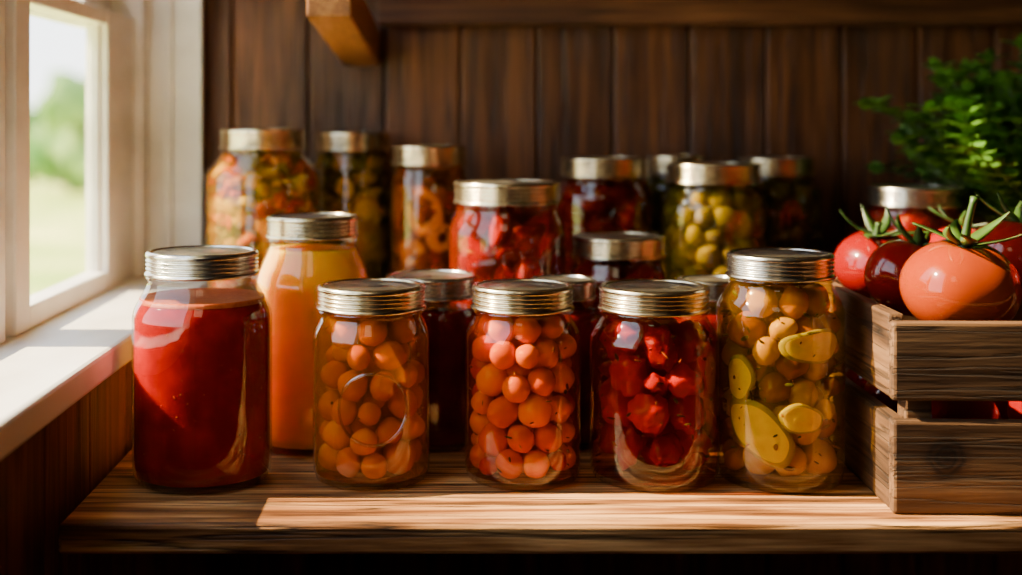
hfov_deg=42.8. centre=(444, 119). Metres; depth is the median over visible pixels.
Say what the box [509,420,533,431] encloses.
cherry tomato
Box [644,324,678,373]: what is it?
tomato
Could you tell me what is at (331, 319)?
tomato
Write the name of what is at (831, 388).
olive
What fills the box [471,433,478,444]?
cherry tomato
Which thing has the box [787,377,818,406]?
olive
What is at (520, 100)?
wall
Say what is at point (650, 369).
tomato
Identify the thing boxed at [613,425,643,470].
tomato
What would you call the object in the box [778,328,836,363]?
squash slice
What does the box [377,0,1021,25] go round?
shelf
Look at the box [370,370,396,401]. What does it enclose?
tomato
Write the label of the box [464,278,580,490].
mason jar
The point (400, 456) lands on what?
tomato
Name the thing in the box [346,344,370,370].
tomato
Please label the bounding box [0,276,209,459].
window sill
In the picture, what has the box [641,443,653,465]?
tomato
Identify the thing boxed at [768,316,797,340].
olive
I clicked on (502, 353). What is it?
cherry tomato
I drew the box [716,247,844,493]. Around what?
mason jar
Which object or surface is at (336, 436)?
tomato
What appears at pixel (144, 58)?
window
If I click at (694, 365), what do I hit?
tomato
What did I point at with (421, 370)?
tomato
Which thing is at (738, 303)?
olive
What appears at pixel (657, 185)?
mason jar
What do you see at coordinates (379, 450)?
tomato
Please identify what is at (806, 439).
olive
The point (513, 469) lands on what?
cherry tomato
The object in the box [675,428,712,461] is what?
tomato
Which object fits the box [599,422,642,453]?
tomato
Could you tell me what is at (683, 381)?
tomato
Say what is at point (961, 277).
tomato
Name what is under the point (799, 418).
squash slice
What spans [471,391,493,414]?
cherry tomato
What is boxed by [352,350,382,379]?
tomato
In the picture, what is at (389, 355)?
tomato
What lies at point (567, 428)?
cherry tomato
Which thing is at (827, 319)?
olive
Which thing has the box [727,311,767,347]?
olive
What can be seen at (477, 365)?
cherry tomato
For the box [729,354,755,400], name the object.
squash slice
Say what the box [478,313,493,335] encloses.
cherry tomato
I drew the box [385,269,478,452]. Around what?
mason jar
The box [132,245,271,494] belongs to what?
mason jar
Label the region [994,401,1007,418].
tomato
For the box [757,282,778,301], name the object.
olive
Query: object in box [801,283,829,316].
olive
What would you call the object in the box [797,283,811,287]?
olive
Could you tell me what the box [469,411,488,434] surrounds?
cherry tomato
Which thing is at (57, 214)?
lawn
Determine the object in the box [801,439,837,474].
olive
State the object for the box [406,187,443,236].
ring
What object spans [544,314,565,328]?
cherry tomato
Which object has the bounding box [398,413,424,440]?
tomato
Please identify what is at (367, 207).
mushroom slice
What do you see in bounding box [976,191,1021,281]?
tomato
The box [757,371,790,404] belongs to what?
olive
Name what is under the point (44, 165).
tree
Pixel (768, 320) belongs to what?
olive
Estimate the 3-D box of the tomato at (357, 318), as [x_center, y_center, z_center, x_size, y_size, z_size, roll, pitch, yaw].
[-0.070,0.148,0.949,0.020,0.021,0.018,0,0,32]
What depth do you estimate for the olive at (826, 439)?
0.93 m
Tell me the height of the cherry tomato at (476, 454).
0.020 m
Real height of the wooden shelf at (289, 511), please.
0.019 m
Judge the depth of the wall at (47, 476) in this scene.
0.88 m
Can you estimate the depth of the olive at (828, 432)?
0.91 m
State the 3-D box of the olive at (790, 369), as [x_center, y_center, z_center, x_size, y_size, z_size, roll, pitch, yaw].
[0.241,0.168,0.904,0.023,0.024,0.022,0,0,35]
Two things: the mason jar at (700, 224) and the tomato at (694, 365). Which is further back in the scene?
the mason jar at (700, 224)
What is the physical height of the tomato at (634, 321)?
0.021 m
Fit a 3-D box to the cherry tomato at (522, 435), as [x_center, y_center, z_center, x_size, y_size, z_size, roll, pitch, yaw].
[0.053,0.222,0.904,0.019,0.019,0.020,0,0,5]
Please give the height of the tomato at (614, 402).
0.035 m
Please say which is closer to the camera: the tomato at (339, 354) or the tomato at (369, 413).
the tomato at (369, 413)
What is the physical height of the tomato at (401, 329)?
0.020 m
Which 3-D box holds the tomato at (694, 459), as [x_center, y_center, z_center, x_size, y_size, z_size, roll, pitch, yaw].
[0.174,0.238,0.909,0.016,0.012,0.010,0,0,-24]
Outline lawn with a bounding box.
[30,177,85,294]
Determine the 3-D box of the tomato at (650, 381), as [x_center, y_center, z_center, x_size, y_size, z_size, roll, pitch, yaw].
[0.146,0.181,0.898,0.016,0.013,0.017,0,0,28]
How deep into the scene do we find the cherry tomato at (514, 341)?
0.92 m
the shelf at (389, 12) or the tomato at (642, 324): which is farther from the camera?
the shelf at (389, 12)
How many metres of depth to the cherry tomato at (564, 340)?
0.92 m
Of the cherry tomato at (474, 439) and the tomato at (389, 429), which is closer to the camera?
the tomato at (389, 429)
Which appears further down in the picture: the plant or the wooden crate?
the wooden crate
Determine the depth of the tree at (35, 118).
56.95 m
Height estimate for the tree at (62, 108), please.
4.479 m
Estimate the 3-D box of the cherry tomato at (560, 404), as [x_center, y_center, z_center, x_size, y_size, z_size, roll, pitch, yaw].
[0.079,0.204,0.917,0.020,0.020,0.020,0,0,-26]
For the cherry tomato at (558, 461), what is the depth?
0.91 m
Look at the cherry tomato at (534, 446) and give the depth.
0.92 m
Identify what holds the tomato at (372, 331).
in the mason jar at (354, 296)
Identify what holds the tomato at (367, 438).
in the mason jar at (354, 296)
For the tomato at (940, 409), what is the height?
0.052 m
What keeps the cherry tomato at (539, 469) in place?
in the mason jar at (508, 296)
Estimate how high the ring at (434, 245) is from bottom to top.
0.029 m
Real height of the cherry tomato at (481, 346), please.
0.020 m
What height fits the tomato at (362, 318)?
0.022 m
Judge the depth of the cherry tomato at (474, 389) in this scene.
0.94 m
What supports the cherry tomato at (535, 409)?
in the mason jar at (508, 296)
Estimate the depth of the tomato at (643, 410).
0.90 m
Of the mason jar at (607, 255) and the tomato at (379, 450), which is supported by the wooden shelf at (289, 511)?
the mason jar at (607, 255)
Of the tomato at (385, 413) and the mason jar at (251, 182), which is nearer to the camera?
the tomato at (385, 413)
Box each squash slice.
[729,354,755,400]
[729,398,794,468]
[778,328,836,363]
[778,403,822,433]
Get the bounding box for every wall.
[0,0,205,574]
[206,0,1021,574]
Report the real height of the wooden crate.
0.128 m
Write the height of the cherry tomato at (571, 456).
0.020 m
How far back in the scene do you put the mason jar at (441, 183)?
1.23 m
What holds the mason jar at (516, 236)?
on the wooden shelf at (289, 511)
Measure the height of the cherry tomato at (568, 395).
0.022 m
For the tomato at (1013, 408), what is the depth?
0.89 m
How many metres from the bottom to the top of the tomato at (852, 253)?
0.075 m
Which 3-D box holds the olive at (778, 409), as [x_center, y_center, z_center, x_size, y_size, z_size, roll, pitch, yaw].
[0.234,0.206,0.900,0.016,0.018,0.016,0,0,-40]
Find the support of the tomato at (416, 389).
in the mason jar at (354, 296)
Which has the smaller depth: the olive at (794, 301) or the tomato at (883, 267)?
the olive at (794, 301)
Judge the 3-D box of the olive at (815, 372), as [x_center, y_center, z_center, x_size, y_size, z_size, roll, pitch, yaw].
[0.258,0.172,0.912,0.022,0.021,0.022,0,0,-15]
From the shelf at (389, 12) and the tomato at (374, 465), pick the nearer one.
the tomato at (374, 465)
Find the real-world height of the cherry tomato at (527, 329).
0.020 m
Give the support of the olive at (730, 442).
in the mason jar at (758, 264)
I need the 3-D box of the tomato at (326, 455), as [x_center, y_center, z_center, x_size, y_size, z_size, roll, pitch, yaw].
[-0.079,0.239,0.925,0.021,0.021,0.021,0,0,-39]
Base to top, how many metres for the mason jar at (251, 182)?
0.190 m
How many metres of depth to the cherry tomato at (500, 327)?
0.91 m
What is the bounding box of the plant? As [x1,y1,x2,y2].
[853,33,1021,222]
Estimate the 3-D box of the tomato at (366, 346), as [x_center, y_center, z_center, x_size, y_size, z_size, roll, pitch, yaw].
[-0.052,0.166,0.944,0.021,0.021,0.021,0,0,-21]
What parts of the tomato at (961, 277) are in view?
stem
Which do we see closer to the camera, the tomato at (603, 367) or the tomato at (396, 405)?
the tomato at (396, 405)
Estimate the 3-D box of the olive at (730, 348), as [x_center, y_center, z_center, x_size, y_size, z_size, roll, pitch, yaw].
[0.210,0.169,0.931,0.023,0.024,0.022,0,0,28]
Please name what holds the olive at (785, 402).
in the mason jar at (758, 264)
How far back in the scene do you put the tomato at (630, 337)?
0.91 m
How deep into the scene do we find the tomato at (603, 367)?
0.95 m
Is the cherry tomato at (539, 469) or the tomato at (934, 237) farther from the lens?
the tomato at (934, 237)
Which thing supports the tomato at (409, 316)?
in the mason jar at (354, 296)
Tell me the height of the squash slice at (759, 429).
0.045 m
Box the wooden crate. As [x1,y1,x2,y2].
[815,277,1021,514]
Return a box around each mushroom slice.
[335,177,353,198]
[351,196,380,231]
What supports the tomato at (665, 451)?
in the mason jar at (653, 298)
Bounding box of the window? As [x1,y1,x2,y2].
[0,0,202,343]
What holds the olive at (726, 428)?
in the mason jar at (758, 264)
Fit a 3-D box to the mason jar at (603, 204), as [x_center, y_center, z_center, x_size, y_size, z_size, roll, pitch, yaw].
[0.154,0.116,1.262,0.094,0.160,0.094,0,0,34]
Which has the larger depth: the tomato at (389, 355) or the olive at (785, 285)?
the olive at (785, 285)
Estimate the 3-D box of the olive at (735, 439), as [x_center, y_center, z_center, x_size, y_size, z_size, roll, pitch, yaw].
[0.212,0.225,0.922,0.014,0.016,0.017,0,0,-17]
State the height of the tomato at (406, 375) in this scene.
0.017 m
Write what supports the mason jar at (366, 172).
on the riser
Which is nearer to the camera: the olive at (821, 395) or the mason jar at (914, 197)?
the olive at (821, 395)
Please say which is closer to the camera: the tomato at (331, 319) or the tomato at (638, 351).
the tomato at (331, 319)
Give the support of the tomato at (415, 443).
in the mason jar at (354, 296)
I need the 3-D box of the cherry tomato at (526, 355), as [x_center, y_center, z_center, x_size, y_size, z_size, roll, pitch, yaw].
[0.057,0.164,0.901,0.017,0.017,0.017,0,0,2]
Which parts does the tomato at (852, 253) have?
stem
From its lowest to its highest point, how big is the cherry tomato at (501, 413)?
0.022 m
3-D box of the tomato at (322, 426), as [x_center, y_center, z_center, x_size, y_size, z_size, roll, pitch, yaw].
[-0.082,0.223,0.935,0.018,0.017,0.016,0,0,-13]
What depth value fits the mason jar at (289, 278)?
0.99 m
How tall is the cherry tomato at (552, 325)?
0.019 m
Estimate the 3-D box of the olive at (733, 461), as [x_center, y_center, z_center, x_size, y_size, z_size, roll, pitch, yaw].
[0.206,0.241,0.925,0.016,0.015,0.015,0,0,8]
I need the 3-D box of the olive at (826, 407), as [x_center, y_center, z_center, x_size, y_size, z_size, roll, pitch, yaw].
[0.265,0.201,0.905,0.013,0.014,0.013,0,0,-21]
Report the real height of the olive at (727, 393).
0.023 m
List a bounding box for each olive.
[720,417,733,438]
[721,340,752,365]
[722,315,734,333]
[722,388,732,415]
[722,439,743,453]
[724,448,744,469]
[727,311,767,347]
[729,281,759,313]
[732,433,743,447]
[742,448,774,474]
[745,285,777,317]
[746,355,767,380]
[749,396,775,410]
[752,336,779,365]
[753,367,774,397]
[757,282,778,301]
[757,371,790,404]
[764,307,783,329]
[767,284,783,299]
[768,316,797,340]
[772,405,786,416]
[774,400,789,406]
[775,353,809,379]
[775,444,807,476]
[778,283,793,289]
[778,286,809,319]
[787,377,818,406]
[790,428,820,445]
[795,315,823,333]
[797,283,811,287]
[799,438,833,447]
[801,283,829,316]
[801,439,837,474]
[802,362,827,380]
[813,406,837,438]
[814,387,823,405]
[815,399,835,419]
[816,376,830,398]
[817,312,840,332]
[820,377,840,395]
[826,356,835,375]
[834,341,838,353]
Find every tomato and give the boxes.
[317,390,342,420]
[318,443,339,470]
[319,420,329,441]
[320,360,348,388]
[322,420,352,449]
[324,314,346,334]
[325,346,344,362]
[325,366,351,390]
[331,318,359,349]
[331,398,357,425]
[332,342,358,362]
[336,447,360,477]
[337,370,368,401]
[346,316,361,320]
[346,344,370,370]
[349,428,377,454]
[350,409,379,433]
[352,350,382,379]
[357,402,380,425]
[358,316,386,344]
[358,317,387,346]
[359,343,375,349]
[359,445,382,468]
[361,453,386,479]
[363,387,385,408]
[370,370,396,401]
[373,340,406,370]
[374,429,385,445]
[377,417,403,443]
[380,401,393,419]
[382,439,416,474]
[385,314,414,323]
[387,316,415,343]
[387,386,417,418]
[395,363,417,387]
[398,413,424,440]
[401,343,410,361]
[402,438,421,462]
[406,360,424,384]
[410,384,422,407]
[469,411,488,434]
[469,443,495,468]
[470,356,490,379]
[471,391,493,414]
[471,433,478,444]
[472,335,495,362]
[472,384,478,396]
[476,363,507,395]
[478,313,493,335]
[478,422,508,455]
[479,457,496,475]
[486,396,518,427]
[488,315,514,341]
[489,340,515,369]
[495,449,523,478]
[502,374,530,402]
[506,362,532,379]
[507,425,534,452]
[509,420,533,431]
[510,338,523,348]
[511,316,519,338]
[513,316,541,343]
[515,344,538,368]
[518,394,551,427]
[523,444,549,457]
[523,449,549,478]
[528,367,555,396]
[530,337,558,368]
[533,422,562,452]
[538,315,564,339]
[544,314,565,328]
[548,395,571,422]
[548,450,566,470]
[550,362,574,393]
[552,420,575,442]
[553,391,574,414]
[554,332,576,359]
[558,357,571,366]
[558,443,575,470]
[598,360,611,376]
[599,317,635,360]
[599,378,634,426]
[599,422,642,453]
[608,354,647,396]
[611,321,641,353]
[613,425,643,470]
[626,316,645,325]
[627,393,669,435]
[633,347,643,355]
[635,317,660,350]
[639,351,657,375]
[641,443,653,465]
[642,420,674,437]
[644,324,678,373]
[644,372,668,391]
[644,386,670,400]
[648,432,684,467]
[654,318,678,330]
[657,369,666,376]
[664,362,702,398]
[668,394,705,435]
[671,320,709,363]
[674,359,704,394]
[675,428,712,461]
[683,452,705,469]
[833,204,925,298]
[844,367,865,387]
[863,205,947,316]
[863,381,896,412]
[899,196,1021,320]
[928,204,986,242]
[932,401,1001,418]
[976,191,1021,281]
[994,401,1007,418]
[1006,401,1021,418]
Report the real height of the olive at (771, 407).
0.026 m
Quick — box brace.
[306,0,378,65]
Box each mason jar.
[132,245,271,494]
[206,129,319,290]
[255,212,368,455]
[313,132,392,277]
[313,278,429,490]
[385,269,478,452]
[391,144,466,271]
[448,179,565,337]
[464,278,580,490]
[532,274,601,450]
[555,156,652,274]
[569,231,667,425]
[590,279,718,492]
[641,154,712,278]
[658,162,768,306]
[671,274,742,451]
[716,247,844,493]
[736,156,823,286]
[863,184,964,240]
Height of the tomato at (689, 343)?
0.033 m
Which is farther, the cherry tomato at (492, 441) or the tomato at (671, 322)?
the tomato at (671, 322)
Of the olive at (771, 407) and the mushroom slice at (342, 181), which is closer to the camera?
the olive at (771, 407)
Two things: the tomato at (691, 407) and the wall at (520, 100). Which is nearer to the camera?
the tomato at (691, 407)
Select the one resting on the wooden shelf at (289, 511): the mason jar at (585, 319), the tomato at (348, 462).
the mason jar at (585, 319)
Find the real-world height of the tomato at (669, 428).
0.024 m
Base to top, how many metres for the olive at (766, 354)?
0.020 m
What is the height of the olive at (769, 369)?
0.026 m
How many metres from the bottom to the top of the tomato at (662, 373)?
0.019 m
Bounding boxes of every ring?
[399,237,426,266]
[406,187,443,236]
[426,223,455,252]
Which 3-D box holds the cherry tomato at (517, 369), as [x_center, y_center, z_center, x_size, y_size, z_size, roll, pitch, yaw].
[0.052,0.175,0.917,0.021,0.019,0.019,0,0,30]
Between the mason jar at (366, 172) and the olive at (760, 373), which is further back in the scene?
the mason jar at (366, 172)
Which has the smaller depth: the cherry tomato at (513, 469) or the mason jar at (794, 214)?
the cherry tomato at (513, 469)
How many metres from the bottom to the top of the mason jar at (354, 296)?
0.138 m
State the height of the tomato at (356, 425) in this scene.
0.020 m
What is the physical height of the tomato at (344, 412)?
0.019 m
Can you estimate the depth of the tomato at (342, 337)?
0.91 m
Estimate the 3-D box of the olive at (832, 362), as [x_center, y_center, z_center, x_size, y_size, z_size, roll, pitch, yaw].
[0.271,0.174,0.932,0.018,0.020,0.019,0,0,14]
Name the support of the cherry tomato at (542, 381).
in the mason jar at (508, 296)
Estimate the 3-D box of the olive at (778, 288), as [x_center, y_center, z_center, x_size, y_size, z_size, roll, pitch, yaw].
[0.234,0.122,0.925,0.012,0.013,0.014,0,0,-38]
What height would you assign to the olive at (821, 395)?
0.014 m
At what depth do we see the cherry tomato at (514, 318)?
0.92 m
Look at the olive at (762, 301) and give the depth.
0.90 m
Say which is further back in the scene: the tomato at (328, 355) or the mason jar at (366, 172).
the mason jar at (366, 172)
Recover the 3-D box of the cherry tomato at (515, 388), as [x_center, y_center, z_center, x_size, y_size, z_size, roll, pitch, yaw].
[0.050,0.187,0.904,0.020,0.020,0.020,0,0,16]
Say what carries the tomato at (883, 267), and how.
in the wooden crate
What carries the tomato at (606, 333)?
in the mason jar at (653, 298)
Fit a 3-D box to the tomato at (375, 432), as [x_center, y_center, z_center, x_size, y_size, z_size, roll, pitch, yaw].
[-0.043,0.224,0.927,0.018,0.017,0.017,0,0,-17]
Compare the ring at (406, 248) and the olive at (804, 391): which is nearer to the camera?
the olive at (804, 391)
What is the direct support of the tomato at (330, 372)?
in the mason jar at (354, 296)
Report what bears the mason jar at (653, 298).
on the wooden shelf at (289, 511)
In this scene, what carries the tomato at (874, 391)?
in the wooden crate
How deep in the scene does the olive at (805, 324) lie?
0.90 m
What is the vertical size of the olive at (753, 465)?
0.022 m
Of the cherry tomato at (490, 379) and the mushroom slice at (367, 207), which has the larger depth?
the mushroom slice at (367, 207)
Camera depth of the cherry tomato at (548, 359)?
0.91 m
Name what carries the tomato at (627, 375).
in the mason jar at (653, 298)
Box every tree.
[30,76,85,193]
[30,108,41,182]
[33,70,85,184]
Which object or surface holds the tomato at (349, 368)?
in the mason jar at (354, 296)
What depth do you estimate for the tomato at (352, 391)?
0.90 m
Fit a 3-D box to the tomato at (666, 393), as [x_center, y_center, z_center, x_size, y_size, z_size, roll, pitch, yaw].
[0.152,0.193,0.925,0.021,0.019,0.021,0,0,29]
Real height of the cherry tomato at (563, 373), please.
0.022 m
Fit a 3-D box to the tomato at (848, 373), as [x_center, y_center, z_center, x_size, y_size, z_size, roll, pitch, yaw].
[0.348,0.209,1.035,0.060,0.047,0.060,0,0,-44]
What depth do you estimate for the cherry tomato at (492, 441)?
0.91 m
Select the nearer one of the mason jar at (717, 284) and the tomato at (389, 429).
the tomato at (389, 429)
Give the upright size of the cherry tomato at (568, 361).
0.018 m
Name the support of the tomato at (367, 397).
in the mason jar at (354, 296)
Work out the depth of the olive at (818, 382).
0.93 m
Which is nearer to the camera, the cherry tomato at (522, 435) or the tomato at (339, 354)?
the cherry tomato at (522, 435)
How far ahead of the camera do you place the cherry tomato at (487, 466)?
0.91 m
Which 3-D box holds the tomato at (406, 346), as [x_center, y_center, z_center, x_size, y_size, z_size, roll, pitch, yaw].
[-0.035,0.167,0.933,0.019,0.019,0.022,0,0,31]
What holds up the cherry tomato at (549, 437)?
in the mason jar at (508, 296)
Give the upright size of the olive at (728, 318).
0.015 m
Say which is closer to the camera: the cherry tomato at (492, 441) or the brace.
the cherry tomato at (492, 441)
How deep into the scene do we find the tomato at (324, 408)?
0.92 m
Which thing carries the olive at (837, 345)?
in the mason jar at (758, 264)
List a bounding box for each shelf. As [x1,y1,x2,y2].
[59,418,1021,553]
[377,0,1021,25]
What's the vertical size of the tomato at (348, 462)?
0.022 m
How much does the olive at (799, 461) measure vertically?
0.025 m

